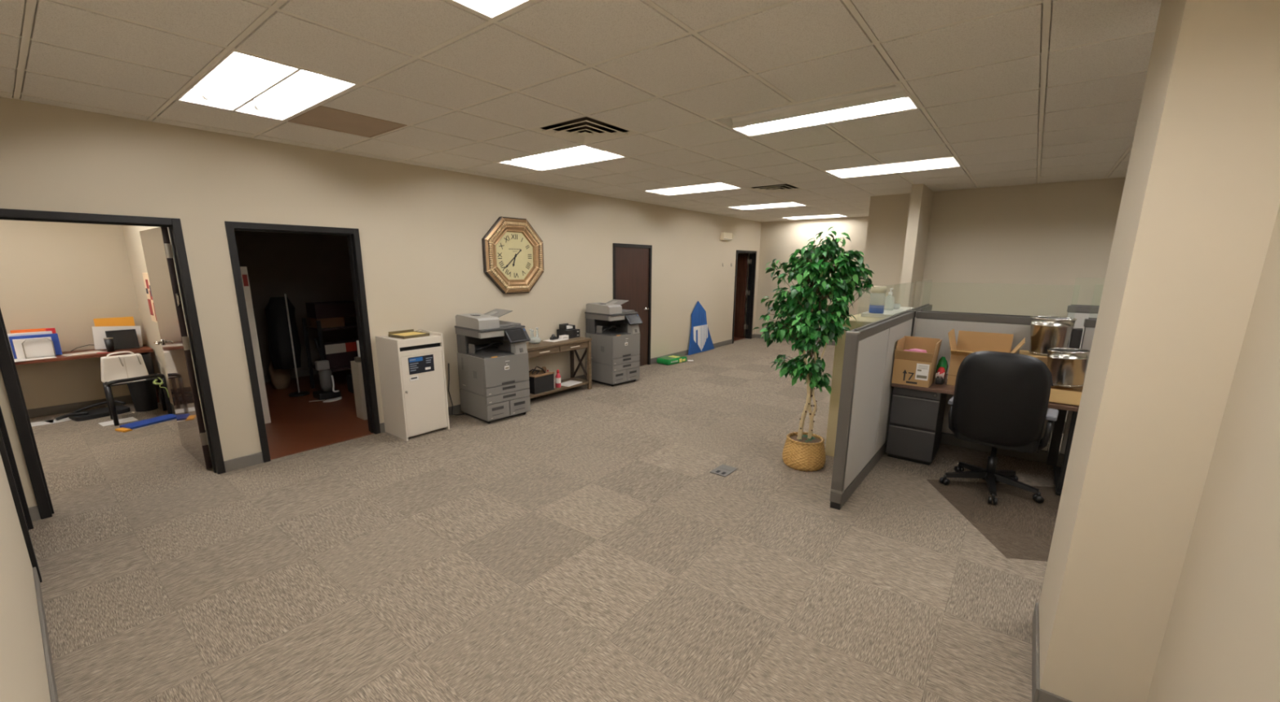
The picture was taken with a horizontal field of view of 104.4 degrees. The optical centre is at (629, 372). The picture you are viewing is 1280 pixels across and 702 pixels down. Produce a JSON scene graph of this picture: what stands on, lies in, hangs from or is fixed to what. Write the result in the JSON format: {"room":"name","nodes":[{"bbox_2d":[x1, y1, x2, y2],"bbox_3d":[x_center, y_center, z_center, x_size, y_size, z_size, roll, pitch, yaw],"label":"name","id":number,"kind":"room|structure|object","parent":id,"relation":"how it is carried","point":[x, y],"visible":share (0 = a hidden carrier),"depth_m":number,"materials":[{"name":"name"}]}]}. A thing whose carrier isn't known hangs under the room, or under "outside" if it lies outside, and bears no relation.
{"room":"back office","nodes":[
{"label":"back office","id":0,"kind":"room"},
{"bbox_2d":[0,453,50,701],"bbox_3d":[-1.725,0.101,1.175,6.200,2.760,0.120,10,15,37],"label":"wall","id":1,"kind":"structure","parent":0,"point":[23,669],"depth_m":1.69,"materials":[{"name":"paint"}]},
{"bbox_2d":[0,406,42,582],"bbox_3d":[-3.682,0.099,2.781,0.965,2.068,0.140,10,15,37],"label":"door","id":2,"kind":"structure","parent":1,"relation":"in","point":[6,450],"depth_m":2.72,"materials":[{"name":"black"}]},
{"bbox_2d":[32,567,58,701],"bbox_3d":[-1.464,1.429,1.333,4.625,0.100,0.012,10,15,37],"label":"baseboard","id":3,"kind":"structure","parent":1,"relation":"attached to","point":[48,660],"depth_m":2.21,"materials":[{"name":"grey plastic"}]},
{"bbox_2d":[0,219,146,409],"bbox_3d":[-7.069,-0.798,5.217,0.120,2.760,2.700,10,15,37],"label":"wall","id":4,"kind":"structure","parent":0,"point":[60,276],"depth_m":5.78,"materials":[{"name":"beige paint"}]},
{"bbox_2d":[122,225,205,430],"bbox_3d":[-4.827,-0.794,5.241,3.600,2.760,0.130,10,15,37],"label":"wall","id":5,"kind":"structure","parent":0,"point":[131,233],"depth_m":5.89,"materials":[{"name":"beige paint"}]},
{"bbox_2d":[142,272,157,322],"bbox_3d":[-5.284,-0.831,5.500,0.480,0.540,0.031,10,15,37],"label":"wall art","id":6,"kind":"object","parent":5,"relation":"attached to","point":[145,277],"visible":0.56,"depth_m":5.53,"materials":[{"name":"multicoloured"}]},
{"bbox_2d":[234,230,358,376],"bbox_3d":[-3.924,-1.031,6.351,3.600,2.760,2.770,10,15,37],"label":"wall","id":7,"kind":"structure","parent":0,"point":[307,268],"depth_m":7.58,"materials":[{"name":"brown paint"}]},
{"bbox_2d":[263,368,351,382],"bbox_3d":[-5.270,0.051,7.612,0.012,0.100,2.670,10,15,37],"label":"baseboard","id":8,"kind":"structure","parent":7,"relation":"attached to","point":[301,373],"depth_m":7.77,"materials":[{"name":"grey plastic"}]},
{"bbox_2d":[0,95,761,507],"bbox_3d":[-0.569,-1.278,7.553,0.120,2.760,11.770,10,15,37],"label":"wall","id":9,"kind":"structure","parent":0,"point":[422,229],"depth_m":4.92,"materials":[{"name":"paint"}]},
{"bbox_2d":[0,208,226,519],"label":"door","id":10,"kind":"structure","parent":9,"relation":"in","point":[159,252],"depth_m":3.97,"materials":[{"name":"black wood"}]},
{"bbox_2d":[224,221,380,462],"bbox_3d":[-2.993,-0.304,4.649,0.154,2.068,1.033,10,15,37],"label":"door frame","id":11,"kind":"structure","parent":9,"relation":"in","point":[353,234],"depth_m":4.55,"materials":[{"name":"black"}]},
{"bbox_2d":[28,333,755,521],"bbox_3d":[-0.516,0.029,7.803,0.012,0.100,11.550,10,15,37],"label":"baseboard","id":12,"kind":"structure","parent":9,"relation":"attached to","point":[242,462],"depth_m":4.37,"materials":[{"name":"grey plastic"}]},
{"bbox_2d":[481,216,543,293],"bbox_3d":[-1.432,-1.467,6.238,0.077,0.924,0.924,10,15,37],"label":"wall clock","id":13,"kind":"object","parent":9,"relation":"attached to","point":[513,251],"visible":1,"depth_m":6.20,"materials":[{"name":"brown metal"}]},
{"bbox_2d":[613,243,652,365],"bbox_3d":[0.016,-1.087,8.315,0.193,2.068,1.012,10,15,37],"label":"door","id":14,"kind":"structure","parent":9,"relation":"in","point":[632,263],"depth_m":8.29,"materials":[{"name":"brown wood"}]},
{"bbox_2d":[720,231,733,240],"bbox_3d":[2.042,-2.849,10.375,0.108,0.155,0.433,10,15,37],"label":"emergency light","id":15,"kind":"object","parent":9,"relation":"attached to","point":[723,236],"visible":1,"depth_m":10.29,"materials":[{"name":"beige plastic"}]},
{"bbox_2d":[732,249,756,343],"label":"door","id":16,"kind":"structure","parent":9,"relation":"in","point":[742,260],"depth_m":11.89,"materials":[{"name":"black wood"}]},
{"bbox_2d":[28,336,1063,701],"bbox_3d":[1.213,0.402,6.462,11.950,0.054,11.770,10,15,37],"label":"floor","id":17,"kind":"structure","parent":0,"point":[584,544],"depth_m":3.00,"materials":[{"name":"carpet"}]},
{"bbox_2d":[55,400,130,421],"bbox_3d":[-6.219,0.433,5.755,0.331,0.134,0.558,6,14,26],"label":"laptop bag","id":18,"kind":"object","parent":17,"relation":"on","point":[76,415],"visible":0.95,"depth_m":5.72,"materials":[{"name":"black fabric"}]},
{"bbox_2d":[97,417,137,426],"bbox_3d":[-5.721,0.544,5.556,0.200,0.004,0.280,8,14,32],"label":"paper","id":19,"kind":"object","parent":17,"relation":"on","point":[130,419],"visible":0.94,"depth_m":5.55,"materials":[{"name":"white paper"}]},
{"bbox_2d":[102,373,172,426],"bbox_3d":[-5.602,0.268,5.655,0.410,0.502,0.490,10,15,37],"label":"side table","id":20,"kind":"object","parent":17,"relation":"on","point":[165,400],"visible":0.84,"depth_m":5.58,"materials":[{"name":"black metal"}]},
{"bbox_2d":[100,351,148,382],"bbox_3d":[-5.688,-0.082,5.576,0.148,0.316,0.372,9,15,35],"label":"handbag","id":21,"kind":"object","parent":20,"relation":"on","point":[126,366],"visible":0.95,"depth_m":5.53,"materials":[{"name":"white leather"}]},
{"bbox_2d":[111,377,160,386],"bbox_3d":[-5.610,0.084,5.622,0.350,0.012,0.430,10,15,37],"label":"shelf","id":22,"kind":"object","parent":20,"relation":"attached to","point":[152,378],"depth_m":5.53,"materials":[{"name":"black plastic"}]},
{"bbox_2d":[124,352,158,412],"bbox_3d":[-5.852,0.113,5.949,0.270,0.680,0.270,10,15,37],"label":"wastebasket","id":23,"kind":"object","parent":17,"relation":"on","point":[143,394],"visible":0.71,"depth_m":5.91,"materials":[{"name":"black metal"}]},
{"bbox_2d":[115,413,176,432],"bbox_3d":[-5.304,0.548,5.472,0.215,0.035,0.520,5,13,19],"label":"folder","id":24,"kind":"object","parent":17,"relation":"on","point":[171,417],"visible":0.82,"depth_m":5.42,"materials":[{"name":"blue plastic"}]},
{"bbox_2d":[240,266,271,423],"bbox_3d":[-4.105,-0.252,5.237,0.032,1.700,0.325,10,15,37],"label":"display board","id":25,"kind":"object","parent":17,"relation":"on","point":[244,273],"visible":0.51,"depth_m":5.32,"materials":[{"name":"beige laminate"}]},
{"bbox_2d":[268,360,290,389],"bbox_3d":[-4.950,-0.009,7.026,0.248,0.460,0.249,10,15,37],"label":"sack","id":26,"kind":"object","parent":17,"relation":"on","point":[280,379],"visible":0.55,"depth_m":6.96,"materials":[{"name":"brown fabric"}]},
{"bbox_2d":[265,293,310,396],"bbox_3d":[-4.587,-0.381,6.651,0.527,1.350,0.363,10,15,37],"label":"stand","id":27,"kind":"object","parent":17,"relation":"on","point":[284,344],"visible":1,"depth_m":6.57,"materials":[{"name":"black plastic"}]},
{"bbox_2d":[312,338,341,399],"bbox_3d":[-3.998,-0.055,6.496,0.271,0.782,0.260,10,15,37],"label":"vacuum","id":28,"kind":"object","parent":17,"relation":"on","point":[328,391],"visible":1,"depth_m":6.50,"materials":[{"name":"black plastic"}]},
{"bbox_2d":[318,368,332,391],"bbox_3d":[-4.014,0.080,6.564,0.150,0.310,0.150,10,15,37],"label":"canister","id":29,"kind":"object","parent":28,"relation":"on","point":[325,375],"depth_m":6.51,"materials":[{"name":"grey plastic"}]},
{"bbox_2d":[302,317,357,388],"bbox_3d":[-3.970,-0.327,7.238,0.540,1.000,1.140,10,15,37],"label":"storage shelf","id":30,"kind":"object","parent":17,"relation":"on","point":[348,325],"visible":0.34,"depth_m":6.88,"materials":[{"name":"black plastic"}]},
{"bbox_2d":[310,316,345,328],"bbox_3d":[-4.151,-0.700,6.822,0.240,0.130,0.340,10,15,37],"label":"carton","id":31,"kind":"object","parent":30,"relation":"on","point":[332,322],"visible":0.76,"depth_m":6.74,"materials":[{"name":"brown cardboard"}]},
{"bbox_2d":[305,300,355,319],"bbox_3d":[-4.104,-0.880,6.876,0.320,0.200,0.560,10,15,37],"label":"carton","id":32,"kind":"object","parent":31,"relation":"on","point":[327,309],"visible":0.8,"depth_m":6.73,"materials":[{"name":"black cardboard"}]},
{"bbox_2d":[323,339,358,368],"bbox_3d":[-4.029,-0.265,6.973,0.206,0.340,0.500,10,15,37],"label":"printed box","id":33,"kind":"object","parent":30,"relation":"on","point":[339,354],"visible":0.7,"depth_m":6.87,"materials":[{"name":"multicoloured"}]},
{"bbox_2d":[345,342,356,351],"bbox_3d":[-3.899,-0.365,6.950,0.002,0.125,0.140,10,15,37],"label":"print","id":34,"kind":"object","parent":33,"relation":"attached to","point":[349,346],"depth_m":6.95,"materials":[{"name":"red paper"}]},
{"bbox_2d":[346,373,354,393],"bbox_3d":[-3.567,0.140,6.840,0.500,0.260,0.440,10,15,37],"label":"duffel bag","id":35,"kind":"object","parent":17,"relation":"on","point":[348,377],"visible":0.22,"depth_m":6.75,"materials":[{"name":"black fabric"}]},
{"bbox_2d":[350,360,367,420],"bbox_3d":[-2.949,0.165,5.790,0.190,0.660,0.444,10,15,37],"label":"base cabinet","id":36,"kind":"object","parent":17,"relation":"on","point":[356,367],"visible":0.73,"depth_m":5.60,"materials":[{"name":"beige"}]},
{"bbox_2d":[375,329,449,440],"bbox_3d":[-2.256,0.108,5.191,0.467,1.040,0.480,10,15,37],"label":"bin","id":37,"kind":"object","parent":17,"relation":"on","point":[412,372],"visible":0.94,"depth_m":5.04,"materials":[{"name":"white metal"}]},
{"bbox_2d":[388,328,429,338],"bbox_3d":[-2.246,-0.405,5.106,0.277,0.053,0.338,8,15,33],"label":"paper tray","id":38,"kind":"object","parent":37,"relation":"on","point":[405,334],"visible":1,"depth_m":5.07,"materials":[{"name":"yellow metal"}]},
{"bbox_2d":[409,356,432,371],"bbox_3d":[-2.095,-0.092,4.996,0.002,0.117,0.243,10,15,37],"label":"print","id":39,"kind":"object","parent":37,"relation":"attached to","point":[416,363],"depth_m":4.99,"materials":[{"name":"grey"}]},
{"bbox_2d":[454,308,530,423],"bbox_3d":[-1.563,-0.101,5.734,0.652,1.223,0.574,11,17,42],"label":"office copier","id":40,"kind":"object","parent":17,"relation":"on","point":[493,364],"visible":1,"depth_m":5.59,"materials":[{"name":"grey plastic"}]},
{"bbox_2d":[461,357,476,378],"bbox_3d":[-1.808,-0.057,5.582,0.320,0.200,0.003,11,17,42],"label":"grille","id":41,"kind":"object","parent":40,"relation":"attached to","point":[462,365],"depth_m":5.54,"materials":[{"name":"grey plastic"}]},
{"bbox_2d":[466,343,514,358],"bbox_3d":[-1.610,-0.255,5.643,0.470,0.078,0.380,11,17,42],"label":"tray","id":42,"kind":"object","parent":40,"relation":"on","point":[479,350],"depth_m":5.64,"materials":[{"name":"grey plastic"}]},
{"bbox_2d":[484,308,512,317],"bbox_3d":[-1.552,-0.649,5.717,0.340,0.144,0.259,11,17,42],"label":"tray","id":43,"kind":"object","parent":40,"relation":"on","point":[498,313],"depth_m":5.69,"materials":[{"name":"grey plastic"}]},
{"bbox_2d":[525,337,591,399],"bbox_3d":[-1.062,-0.058,6.706,0.400,0.730,1.200,10,15,37],"label":"console table","id":44,"kind":"object","parent":17,"relation":"on","point":[535,348],"visible":0.6,"depth_m":6.73,"materials":[{"name":"brown wood"}]},
{"bbox_2d":[528,369,554,394],"bbox_3d":[-1.220,0.110,6.531,0.310,0.245,0.340,10,15,37],"label":"waste bin","id":45,"kind":"object","parent":44,"relation":"on","point":[541,382],"visible":0.84,"depth_m":6.42,"materials":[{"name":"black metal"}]},
{"bbox_2d":[528,369,554,377],"bbox_3d":[-1.220,0.003,6.507,0.310,0.025,0.340,10,15,37],"label":"tray","id":46,"kind":"object","parent":45,"relation":"on","point":[548,374],"depth_m":6.45,"materials":[{"name":"brown"}]},
{"bbox_2d":[529,377,588,399],"bbox_3d":[-1.063,0.202,6.762,0.360,0.030,1.160,10,15,37],"label":"shelf","id":47,"kind":"object","parent":44,"relation":"attached to","point":[584,382],"depth_m":6.75,"materials":[{"name":"brown wood"}]},
{"bbox_2d":[556,328,579,338],"bbox_3d":[-0.867,-0.562,7.041,0.230,0.115,0.245,10,15,37],"label":"desk organizer","id":48,"kind":"object","parent":44,"relation":"on","point":[573,333],"visible":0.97,"depth_m":6.97,"materials":[{"name":"black plastic"}]},
{"bbox_2d":[584,299,643,386],"bbox_3d":[-0.237,-0.468,7.450,0.652,1.223,0.574,12,17,43],"label":"office copier","id":49,"kind":"object","parent":17,"relation":"on","point":[614,331],"visible":0.98,"depth_m":7.30,"materials":[{"name":"grey plastic"}]},
{"bbox_2d":[589,336,604,351],"bbox_3d":[-0.485,-0.425,7.302,0.320,0.200,0.003,12,17,43],"label":"grille","id":50,"kind":"object","parent":49,"relation":"attached to","point":[597,343],"depth_m":7.29,"materials":[{"name":"grey plastic"}]},
{"bbox_2d":[595,325,631,336],"bbox_3d":[-0.285,-0.622,7.360,0.470,0.078,0.380,12,17,43],"label":"tray","id":51,"kind":"object","parent":49,"relation":"on","point":[603,331],"depth_m":7.35,"materials":[{"name":"grey plastic"}]},
{"bbox_2d":[606,299,628,305],"bbox_3d":[-0.224,-1.016,7.433,0.340,0.144,0.259,12,17,43],"label":"tray","id":52,"kind":"object","parent":49,"relation":"on","point":[616,302],"depth_m":7.41,"materials":[{"name":"grey"}]},
{"bbox_2d":[656,355,687,364],"bbox_3d":[0.771,-0.238,9.043,0.540,0.107,0.306,-12,17,-43],"label":"package","id":53,"kind":"object","parent":17,"relation":"on","point":[673,359],"visible":1,"depth_m":8.93,"materials":[{"name":"green plastic"}]},
{"bbox_2d":[668,355,685,362],"bbox_3d":[0.858,-0.256,9.080,0.220,0.087,0.231,-12,17,-43],"label":"print","id":54,"kind":"object","parent":53,"relation":"attached to","point":[678,358],"depth_m":9.01,"materials":[{"name":"yellow"}]},
{"bbox_2d":[688,301,714,355],"bbox_3d":[1.464,-0.943,10.081,0.052,1.041,1.040,10,15,37],"label":"sign","id":55,"kind":"object","parent":17,"relation":"on","point":[700,340],"visible":1,"depth_m":10.00,"materials":[{"name":"blue"}]},
{"bbox_2d":[710,464,737,476],"bbox_3d":[0.813,0.843,4.293,0.150,0.008,0.220,10,16,39],"label":"floor outlet","id":56,"kind":"object","parent":17,"relation":"attached to","point":[723,470],"visible":1,"depth_m":4.28,"materials":[{"name":"grey metal"}]},
{"bbox_2d":[782,431,826,471],"bbox_3d":[1.550,0.694,4.410,0.367,0.256,0.367,10,15,37],"label":"basket","id":57,"kind":"object","parent":17,"relation":"on","point":[806,452],"depth_m":4.29,"materials":[{"name":"wicker"}]},
{"bbox_2d":[752,226,874,471],"bbox_3d":[1.512,-0.180,4.226,0.894,2.043,0.500,8,15,33],"label":"ficus tree","id":58,"kind":"object","parent":17,"relation":"on","point":[802,451],"visible":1,"depth_m":4.12,"materials":[{"name":"green plant"}]},
{"bbox_2d":[825,306,914,457],"bbox_3d":[2.459,0.030,5.021,0.350,1.302,1.560,10,15,37],"label":"half wall","id":59,"kind":"structure","parent":17,"relation":"on","point":[866,317],"depth_m":4.53,"materials":[{"name":"beige"}]},
{"bbox_2d":[825,313,885,457],"bbox_3d":[2.457,0.045,5.027,0.345,1.270,1.560,10,15,37],"label":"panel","id":60,"kind":"structure","parent":59,"relation":"on","point":[861,321],"depth_m":4.50,"materials":[{"name":"beige fabric"}]},
{"bbox_2d":[868,285,886,313],"bbox_3d":[2.331,-0.689,4.672,0.132,0.250,0.132,10,15,37],"label":"plastic jar","id":61,"kind":"object","parent":59,"relation":"on","point":[873,308],"visible":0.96,"depth_m":4.63,"materials":[{"name":"blue"}]},
{"bbox_2d":[861,306,914,317],"bbox_3d":[2.630,-0.621,5.031,0.270,0.032,1.080,10,15,37],"label":"countertop","id":62,"kind":"structure","parent":59,"relation":"on","point":[888,312],"depth_m":4.72,"materials":[{"name":"beige"}]},
{"bbox_2d":[829,280,932,510],"bbox_3d":[2.486,-0.039,4.671,0.084,1.585,3.179,10,15,37],"label":"wall","id":63,"kind":"structure","parent":17,"relation":"on","point":[866,392],"depth_m":3.78,"materials":[{"name":"fabric"}]},
{"bbox_2d":[885,386,946,465],"bbox_3d":[2.666,0.435,4.613,0.370,0.685,0.499,10,15,37],"label":"pedestal","id":64,"kind":"object","parent":17,"relation":"on","point":[916,416],"visible":0.86,"depth_m":4.43,"materials":[{"name":"grey metal"}]},
{"bbox_2d":[891,372,1079,495],"bbox_3d":[3.509,0.536,4.059,2.400,0.712,0.782,10,15,37],"label":"desk","id":65,"kind":"object","parent":17,"relation":"on","point":[1059,472],"visible":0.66,"depth_m":3.86,"materials":[{"name":"brown wood"}]},
{"bbox_2d":[891,336,942,387],"bbox_3d":[2.543,-0.103,4.404,0.301,0.385,0.377,10,15,37],"label":"cardboard box","id":66,"kind":"object","parent":65,"relation":"on","point":[918,369],"visible":1,"depth_m":4.33,"materials":[{"name":"brown cardboard"}]},
{"bbox_2d":[916,364,928,378],"bbox_3d":[2.506,-0.007,4.254,0.077,0.110,0.001,10,15,37],"label":"label","id":67,"kind":"object","parent":66,"relation":"attached to","point":[922,370],"depth_m":4.25,"materials":[{"name":"white paper"}]},
{"bbox_2d":[934,356,947,384],"bbox_3d":[2.771,-0.027,4.409,0.085,0.235,0.190,10,15,37],"label":"bottle","id":68,"kind":"object","parent":65,"relation":"on","point":[942,366],"visible":1,"depth_m":4.37,"materials":[{"name":"green plastic"}]},
{"bbox_2d":[891,372,1079,412],"bbox_3d":[3.510,0.203,3.987,2.400,0.030,0.780,10,15,37],"label":"countertop","id":69,"kind":"structure","parent":65,"relation":"on","point":[944,386],"depth_m":4.24,"materials":[{"name":"brown wood"}]},
{"bbox_2d":[946,328,1025,385],"bbox_3d":[3.053,-0.115,4.299,0.530,0.455,0.476,10,15,37],"label":"cardboard box","id":70,"kind":"object","parent":65,"relation":"on","point":[968,343],"visible":0.57,"depth_m":4.40,"materials":[{"name":"brown cardboard"}]},
{"bbox_2d":[1018,350,1047,366],"bbox_3d":[3.457,-0.011,4.200,0.300,0.298,0.340,10,15,37],"label":"cardboard box","id":71,"kind":"object","parent":65,"relation":"on","point":[1043,358],"visible":0.16,"depth_m":4.07,"materials":[{"name":"brown cardboard"}]},
{"bbox_2d":[1028,315,1076,355],"bbox_3d":[3.482,-0.306,4.117,0.296,0.306,0.296,10,15,37],"label":"metal can","id":72,"kind":"object","parent":71,"relation":"on","point":[1046,332],"visible":0.88,"depth_m":4.03,"materials":[{"name":"metal"}]},
{"bbox_2d":[1048,386,1083,405],"bbox_3d":[3.406,0.135,3.825,0.316,0.172,0.326,10,15,37],"label":"cardboard box","id":73,"kind":"object","parent":65,"relation":"on","point":[1068,396],"visible":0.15,"depth_m":3.75,"materials":[{"name":"brown cardboard"}]},
{"bbox_2d":[1047,347,1090,387],"bbox_3d":[3.385,-0.043,3.860,0.256,0.288,0.256,7,14,28],"label":"metal can","id":74,"kind":"object","parent":73,"relation":"on","point":[1067,366],"visible":0.88,"depth_m":3.78,"materials":[{"name":"metal"}]},
{"bbox_2d":[915,282,1097,466],"bbox_3d":[3.803,0.040,4.282,2.445,1.583,0.078,10,15,37],"label":"wall","id":75,"kind":"structure","parent":17,"relation":"on","point":[930,324],"depth_m":4.61,"materials":[{"name":"fabric"}]},
{"bbox_2d":[1046,328,1083,466],"bbox_3d":[3.789,0.224,4.333,0.066,1.226,0.084,10,15,37],"label":"post","id":76,"kind":"object","parent":17,"relation":"on","point":[1077,333],"visible":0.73,"depth_m":4.36,"materials":[{"name":"black metal"}]},
{"bbox_2d":[1052,284,1099,431],"bbox_3d":[5.088,-0.089,4.817,1.420,1.618,0.078,10,15,37],"label":"wall","id":77,"kind":"structure","parent":17,"relation":"on","point":[1080,312],"depth_m":5.07,"materials":[{"name":"fabric"}]},
{"bbox_3d":[3.023,1.029,3.481,1.697,0.006,1.639,10,15,37],"label":"chair mat","id":78,"kind":"object","parent":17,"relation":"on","visible":0},
{"bbox_2d":[939,351,1058,504],"bbox_3d":[2.865,0.368,3.839,0.679,1.132,0.661,11,16,41],"label":"office chair","id":79,"kind":"object","parent":78,"relation":"on","point":[1000,400],"visible":1,"depth_m":3.60,"materials":[{"name":"black plastic"}]},
{"bbox_2d":[0,0,1161,222],"bbox_3d":[2.623,-2.064,4.767,8.141,0.028,11.692,10,15,37],"label":"ceiling","id":80,"kind":"structure","parent":0,"point":[590,31],"depth_m":2.72,"materials":[{"name":"tile"}]},
{"bbox_2d":[175,49,359,120],"bbox_3d":[-2.198,-1.731,2.966,1.199,0.103,0.590,10,15,37],"label":"ceiling light","id":81,"kind":"object","parent":80,"relation":"attached to","point":[239,82],"visible":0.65,"depth_m":3.04,"materials":[{"name":"white paint"}]},
{"bbox_2d":[287,105,407,137],"bbox_3d":[-2.057,-1.825,3.627,0.584,0.009,0.584,10,15,37],"label":"tile","id":82,"kind":"object","parent":80,"relation":"in","point":[321,117],"visible":1,"depth_m":3.60,"materials":[{"name":"beige tile"}]},
{"bbox_2d":[448,0,533,19],"bbox_3d":[-0.290,-1.401,1.483,1.199,0.103,0.590,10,15,37],"label":"ceiling light","id":83,"kind":"object","parent":80,"relation":"attached to","point":[490,9],"visible":1,"depth_m":2.01,"materials":[{"name":"white paint"}]},
{"bbox_2d":[497,144,626,170],"bbox_3d":[-0.679,-2.129,4.831,1.199,0.103,0.590,10,15,37],"label":"ceiling light","id":84,"kind":"object","parent":80,"relation":"attached to","point":[580,154],"visible":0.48,"depth_m":4.93,"materials":[{"name":"white paint"}]},
{"bbox_2d":[0,0,1155,221],"bbox_3d":[2.697,-2.049,4.743,8.200,0.007,11.550,10,15,37],"label":"grid","id":85,"kind":"object","parent":80,"relation":"attached to","point":[30,6],"visible":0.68,"depth_m":2.69,"materials":[{"name":"white paint"}]},
{"bbox_2d":[530,115,637,143],"bbox_3d":[-0.343,-1.901,3.810,0.586,0.134,0.586,10,15,37],"label":"ceiling vent","id":86,"kind":"object","parent":80,"relation":"in","point":[586,122],"visible":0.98,"depth_m":3.88,"materials":[{"name":"brown metal"}]},
{"bbox_2d":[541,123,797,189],"bbox_3d":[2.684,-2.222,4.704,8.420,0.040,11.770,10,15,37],"label":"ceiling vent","id":87,"kind":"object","parent":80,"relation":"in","point":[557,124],"depth_m":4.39,"materials":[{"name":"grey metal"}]},
{"bbox_2d":[643,182,742,195],"bbox_3d":[0.840,-2.528,6.697,1.199,0.103,0.590,10,15,37],"label":"ceiling light","id":88,"kind":"object","parent":80,"relation":"attached to","point":[718,185],"visible":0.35,"depth_m":6.80,"materials":[{"name":"white paint"}]},
{"bbox_2d":[727,201,807,209],"bbox_3d":[2.358,-2.926,8.562,1.199,0.103,0.590,10,15,37],"label":"ceiling light","id":89,"kind":"object","parent":80,"relation":"attached to","point":[792,203],"visible":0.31,"depth_m":8.66,"materials":[{"name":"white paint"}]},
{"bbox_2d":[746,183,804,192],"bbox_3d":[1.935,-2.499,6.608,0.586,0.134,0.586,10,15,37],"label":"ceiling vent","id":90,"kind":"object","parent":80,"relation":"in","point":[758,189],"visible":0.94,"depth_m":6.64,"materials":[{"name":"brown metal"}]},
{"bbox_2d":[781,213,846,219],"bbox_3d":[3.877,-3.325,10.428,1.199,0.103,0.590,10,15,37],"label":"ceiling light","id":91,"kind":"object","parent":80,"relation":"attached to","point":[837,215],"visible":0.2,"depth_m":10.53,"materials":[{"name":"white paint"}]},
{"bbox_2d":[711,79,919,136],"bbox_3d":[1.228,-1.800,3.349,1.199,0.103,0.590,10,15,37],"label":"ceiling light","id":92,"kind":"object","parent":80,"relation":"attached to","point":[893,97],"visible":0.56,"depth_m":3.39,"materials":[{"name":"white paint"}]},
{"bbox_2d":[823,155,961,178],"bbox_3d":[2.747,-2.198,5.214,1.199,0.103,0.590,10,15,37],"label":"ceiling light","id":93,"kind":"object","parent":80,"relation":"attached to","point":[948,162],"visible":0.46,"depth_m":5.28,"materials":[{"name":"white paint"}]},
{"bbox_2d":[755,216,868,341],"bbox_3d":[4.376,-2.006,10.999,3.230,2.760,0.100,10,15,37],"label":"wall","id":94,"kind":"structure","parent":0,"point":[779,240],"depth_m":11.32,"materials":[{"name":"paint"}]},
{"bbox_2d":[897,183,933,307],"bbox_3d":[3.854,-1.100,6.814,0.123,2.760,0.850,10,15,37],"label":"column","id":95,"kind":"structure","parent":0,"point":[922,197],"depth_m":6.45,"materials":[{"name":"paint"}]},
{"bbox_2d":[858,177,1125,317],"bbox_3d":[6.548,-1.197,7.313,5.070,2.760,3.300,10,15,37],"label":"wall","id":96,"kind":"structure","parent":0,"point":[1056,237],"depth_m":6.44,"materials":[{"name":"paint"}]},
{"bbox_2d":[1038,0,1279,701],"bbox_3d":[1.221,0.191,0.816,0.480,2.760,3.210,10,15,37],"label":"wall pier","id":97,"kind":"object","parent":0,"point":[1162,580],"visible":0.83,"depth_m":1.56,"materials":[{"name":"paint"}]},
{"bbox_2d":[1031,602,1072,701],"bbox_3d":[1.256,1.478,1.157,0.492,0.100,3.090,10,15,37],"label":"baseboard","id":98,"kind":"object","parent":97,"relation":"attached to","point":[1038,695],"visible":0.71,"depth_m":2.08,"materials":[{"name":"grey plastic"}]},
{"bbox_3d":[-6.168,0.925,3.923,3.630,0.050,1.480,10,15,37],"label":"floor","id":99,"kind":"structure","parent":0,"visible":0},
{"bbox_2d":[13,344,159,402],"bbox_3d":[-6.785,0.237,5.262,0.530,0.720,2.585,10,15,37],"label":"desk","id":100,"kind":"object","parent":99,"relation":"on","point":[144,348],"visible":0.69,"depth_m":5.67,"materials":[{"name":"brown wood"}]},
{"bbox_2d":[7,328,62,359],"bbox_3d":[-6.529,-0.320,5.431,0.215,0.300,0.385,10,15,37],"label":"rack","id":101,"kind":"object","parent":100,"relation":"on","point":[26,344],"visible":0.92,"depth_m":5.41,"materials":[{"name":"multicoloured"}]},
{"bbox_2d":[13,344,153,364],"bbox_3d":[-6.784,-0.097,5.189,0.530,0.035,2.585,10,15,37],"label":"countertop","id":102,"kind":"structure","parent":100,"relation":"on","point":[145,348],"depth_m":5.67,"materials":[{"name":"brown wood"}]},
{"bbox_2d":[102,337,115,351],"bbox_3d":[-6.080,-0.329,5.805,0.080,0.162,0.080,10,15,37],"label":"cup","id":103,"kind":"object","parent":100,"relation":"on","point":[108,342],"visible":1,"depth_m":5.79,"materials":[{"name":"black plastic"}]},
{"bbox_2d":[93,316,134,326],"bbox_3d":[-6.245,-0.488,6.050,0.058,0.369,0.340,10,15,37],"label":"manila envelope","id":104,"kind":"object","parent":100,"relation":"on","point":[124,321],"visible":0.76,"depth_m":6.03,"materials":[{"name":"orange paper"}]},
{"bbox_2d":[92,325,142,349],"bbox_3d":[-6.196,-0.429,6.015,0.050,0.298,0.428,10,15,37],"label":"papers","id":105,"kind":"object","parent":100,"relation":"on","point":[99,332],"visible":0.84,"depth_m":5.91,"materials":[{"name":"white paper"}]},
{"bbox_2d":[105,328,139,350],"bbox_3d":[-6.107,-0.401,5.982,0.070,0.230,0.260,10,15,37],"label":"screen","id":106,"kind":"object","parent":100,"relation":"on","point":[122,339],"visible":0.76,"depth_m":5.99,"materials":[{"name":"black plastic"}]},
{"bbox_3d":[-6.103,-0.438,3.579,3.720,2.760,1.480,10,15,37],"label":"wall","id":107,"kind":"structure","parent":0,"visible":0},
{"bbox_2d":[26,392,175,417],"bbox_3d":[-5.682,0.743,4.417,3.440,0.100,2.700,10,15,37],"label":"baseboard","id":108,"kind":"structure","parent":107,"relation":"attached to","point":[37,412],"depth_m":5.90,"materials":[{"name":"grey plastic"}]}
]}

